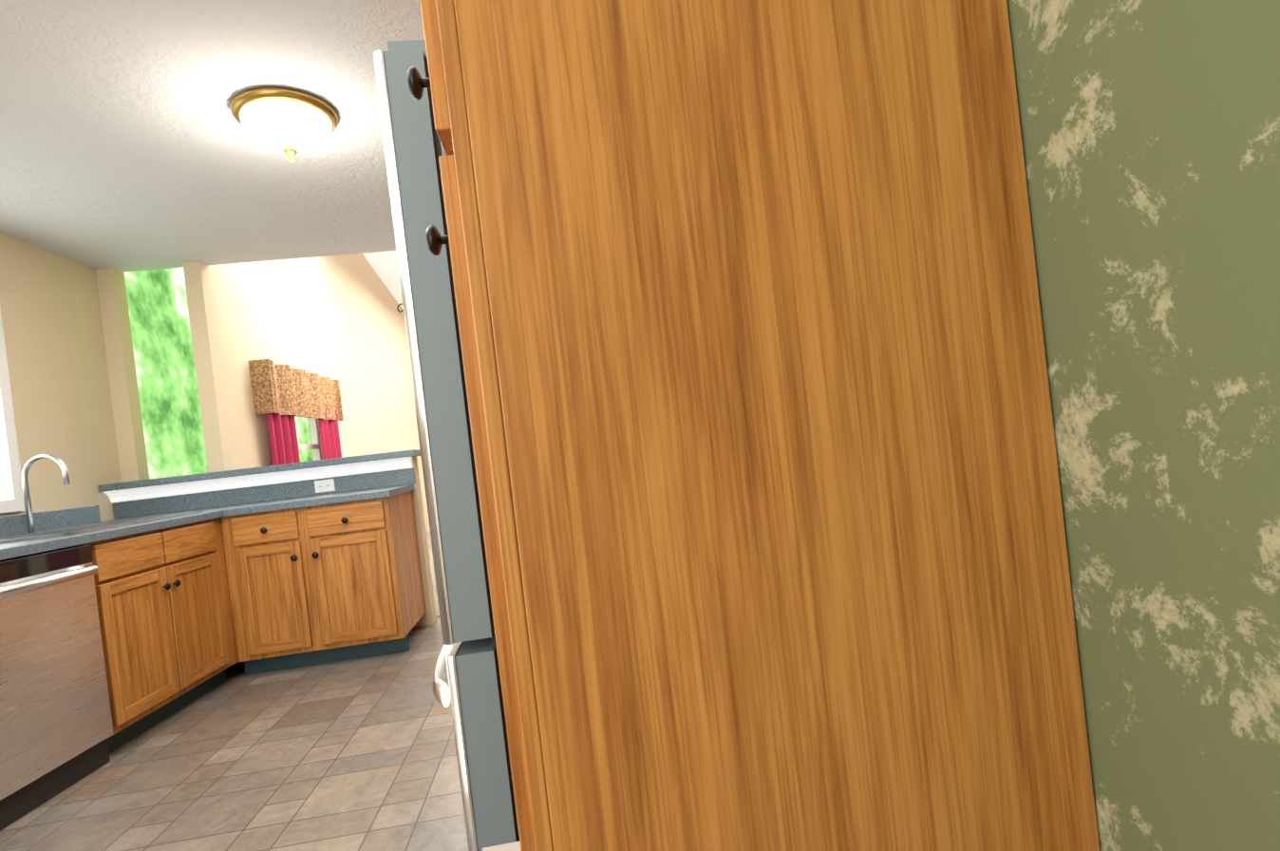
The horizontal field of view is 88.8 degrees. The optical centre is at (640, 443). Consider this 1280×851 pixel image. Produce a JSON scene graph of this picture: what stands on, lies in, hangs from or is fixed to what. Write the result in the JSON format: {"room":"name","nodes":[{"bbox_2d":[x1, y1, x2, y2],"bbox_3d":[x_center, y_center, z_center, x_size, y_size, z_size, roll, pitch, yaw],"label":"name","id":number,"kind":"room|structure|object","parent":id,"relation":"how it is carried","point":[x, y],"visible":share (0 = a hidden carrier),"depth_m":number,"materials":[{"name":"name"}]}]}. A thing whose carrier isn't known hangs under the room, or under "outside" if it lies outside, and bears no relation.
{"room":"kitchen","nodes":[
{"label":"kitchen","id":0,"kind":"room"},
{"bbox_2d":[0,233,121,521],"bbox_3d":[-2.932,0.133,1.248,0.100,2.440,5.780,-7,1,-7],"label":"wall","id":1,"kind":"structure","parent":0,"point":[56,354],"depth_m":3.61,"materials":[{"name":"beige paint"}]},
{"bbox_2d":[0,306,25,512],"bbox_3d":[-3.080,-0.261,2.677,0.020,1.190,1.170,-7,1,-7],"label":"sink window","id":2,"kind":"structure","parent":1,"relation":"in","point":[11,497],"depth_m":3.21,"materials":[{"name":"white"}]},
{"bbox_2d":[95,267,149,482],"bbox_3d":[-0.372,-1.683,4.411,6.300,5.400,0.099,-7,1,-7],"label":"wall","id":3,"kind":"structure","parent":0,"point":[122,373],"depth_m":4.03,"materials":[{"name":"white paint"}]},
{"bbox_2d":[0,0,424,272],"bbox_3d":[-1.401,-1.324,1.431,3.500,0.100,5.780,-7,1,-7],"label":"ceiling","id":4,"kind":"structure","parent":0,"point":[128,142],"depth_m":2.58,"materials":[{"name":"white paint"}]},
{"bbox_2d":[230,86,338,162],"bbox_3d":[-1.362,-1.190,2.533,0.368,0.197,0.368,-7,1,-7],"label":"ceiling light","id":5,"kind":"object","parent":4,"relation":"attached to","point":[291,122],"visible":1,"depth_m":2.44,"materials":[{"name":"white glass"}]},
{"bbox_2d":[0,616,468,850],"bbox_3d":[-1.112,1.174,1.460,3.500,0.050,5.790,-7,1,-7],"label":"floor","id":6,"kind":"structure","parent":0,"point":[357,754],"depth_m":2.30,"materials":[{"name":"beige tile"}]},
{"bbox_2d":[0,545,112,830],"bbox_3d":[-2.364,0.853,2.262,0.684,0.860,0.599,-7,1,-2],"label":"dishwasher","id":7,"kind":"object","parent":6,"relation":"on","point":[56,729],"visible":0.98,"depth_m":2.32,"materials":[{"name":"silver metal"}]},
{"bbox_2d":[92,547,237,752],"bbox_3d":[-2.433,0.940,2.972,0.680,0.689,0.848,-7,1,-7],"label":"base cabinet","id":8,"kind":"object","parent":6,"relation":"on","point":[165,622],"depth_m":2.92,"materials":[{"name":"brown wood"}]},
{"bbox_2d":[0,504,231,560],"bbox_3d":[-2.519,0.358,2.700,0.810,0.140,2.564,-7,1,-7],"label":"countertop","id":9,"kind":"structure","parent":8,"relation":"on","point":[13,525],"depth_m":2.93,"materials":[{"name":"stone"}]},
{"bbox_2d":[0,453,202,545],"bbox_3d":[-2.516,0.300,2.962,0.514,0.551,0.816,-7,1,-2],"label":"sink","id":10,"kind":"object","parent":9,"relation":"in","point":[80,529],"visible":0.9,"depth_m":2.95,"materials":[{"name":"silver metal"}]},
{"bbox_2d":[219,490,426,674],"bbox_3d":[-1.780,0.768,3.778,0.859,0.864,0.585,-7,1,-7],"label":"base cabinet","id":11,"kind":"object","parent":6,"relation":"on","point":[320,584],"visible":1,"depth_m":3.48,"materials":[{"name":"brown wood"}]},
{"bbox_2d":[220,483,414,516],"bbox_3d":[-1.836,0.321,3.761,0.911,0.037,0.614,-7,1,-7],"label":"countertop","id":12,"kind":"structure","parent":11,"relation":"on","point":[384,492],"depth_m":3.50,"materials":[{"name":"stone"}]},
{"bbox_2d":[373,39,520,850],"bbox_3d":[-0.054,0.135,1.628,0.892,1.768,0.907,-7,1,-7],"label":"fridge","id":13,"kind":"object","parent":6,"relation":"on","point":[467,659],"visible":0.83,"depth_m":1.14,"materials":[{"name":"silver metal"}]},
{"bbox_2d":[406,0,1099,850],"bbox_3d":[0.112,-0.045,0.963,0.708,2.100,0.450,-7,1,-7],"label":"pantry","id":14,"kind":"object","parent":6,"relation":"on","point":[758,399],"visible":1,"depth_m":0.74,"materials":[{"name":"brown wood"}]},
{"bbox_2d":[103,455,436,627],"bbox_3d":[-2.246,0.714,4.048,1.765,1.075,0.200,-7,1,-7],"label":"wall","id":15,"kind":"structure","parent":0,"point":[173,498],"depth_m":4.02,"materials":[{"name":"beige painted drywall"}]},
{"bbox_2d":[98,449,420,491],"bbox_3d":[-2.300,0.158,4.147,1.801,0.041,0.465,-7,1,-7],"label":"bar","id":16,"kind":"object","parent":15,"relation":"on","point":[253,470],"visible":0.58,"depth_m":3.92,"materials":[{"name":"stone"}]},
{"bbox_2d":[314,478,335,492],"bbox_3d":[-1.959,0.261,4.055,0.116,0.074,0.006,-7,1,-7],"label":"outlet","id":17,"kind":"object","parent":15,"relation":"attached to","point":[325,485],"visible":1,"depth_m":4.05,"materials":[{"name":"white plastic"}]},
{"bbox_2d":[182,253,430,533],"bbox_3d":[-3.391,-1.376,8.877,0.100,5.400,9.670,-7,1,-7],"label":"wall","id":18,"kind":"structure","parent":0,"point":[341,318],"depth_m":5.65,"materials":[{"name":"beige paint"}]},
{"bbox_2d":[248,358,343,465],"bbox_3d":[-2.673,0.220,5.325,0.130,1.630,1.460,-7,1,-7],"label":"curtain","id":19,"kind":"object","parent":18,"relation":"attached to","point":[284,395],"visible":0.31,"depth_m":4.87,"materials":[{"name":"red fabric"}]},
{"bbox_2d":[298,416,321,460],"bbox_3d":[-2.775,0.039,5.303,0.105,1.085,1.060,-7,1,-7],"label":"window unit","id":20,"kind":"structure","parent":18,"relation":"in","point":[315,441],"depth_m":5.51,"materials":[{"name":"white"}]},
{"bbox_2d":[362,250,403,309],"bbox_3d":[-0.932,-2.973,9.219,6.200,2.600,9.770,-7,1,-7],"label":"ceiling","id":21,"kind":"structure","parent":0,"point":[385,266],"depth_m":8.30,"materials":[{"name":"white paint"}]},
{"bbox_2d":[426,531,439,617],"bbox_3d":[-0.474,1.022,9.306,6.200,0.056,9.672,-7,1,-7],"label":"wall","id":22,"kind":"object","parent":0,"point":[433,576],"depth_m":5.95,"materials":[{"name":"beige paint"}]},
{"bbox_2d":[1006,0,1279,850],"bbox_3d":[0.422,-0.259,1.639,0.100,2.440,5.780,-7,1,-7],"label":"wall","id":23,"kind":"structure","parent":0,"point":[1151,141],"depth_m":0.64,"materials":[{"name":"green paint"}]},
{"label":"outside","id":24,"kind":"structure","parent":0,"visible":0},
{"bbox_2d":[124,267,312,479],"bbox_3d":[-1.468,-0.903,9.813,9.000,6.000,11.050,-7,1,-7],"label":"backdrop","id":25,"kind":"structure","parent":24,"point":[165,370],"depth_m":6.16,"materials":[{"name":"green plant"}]}
]}

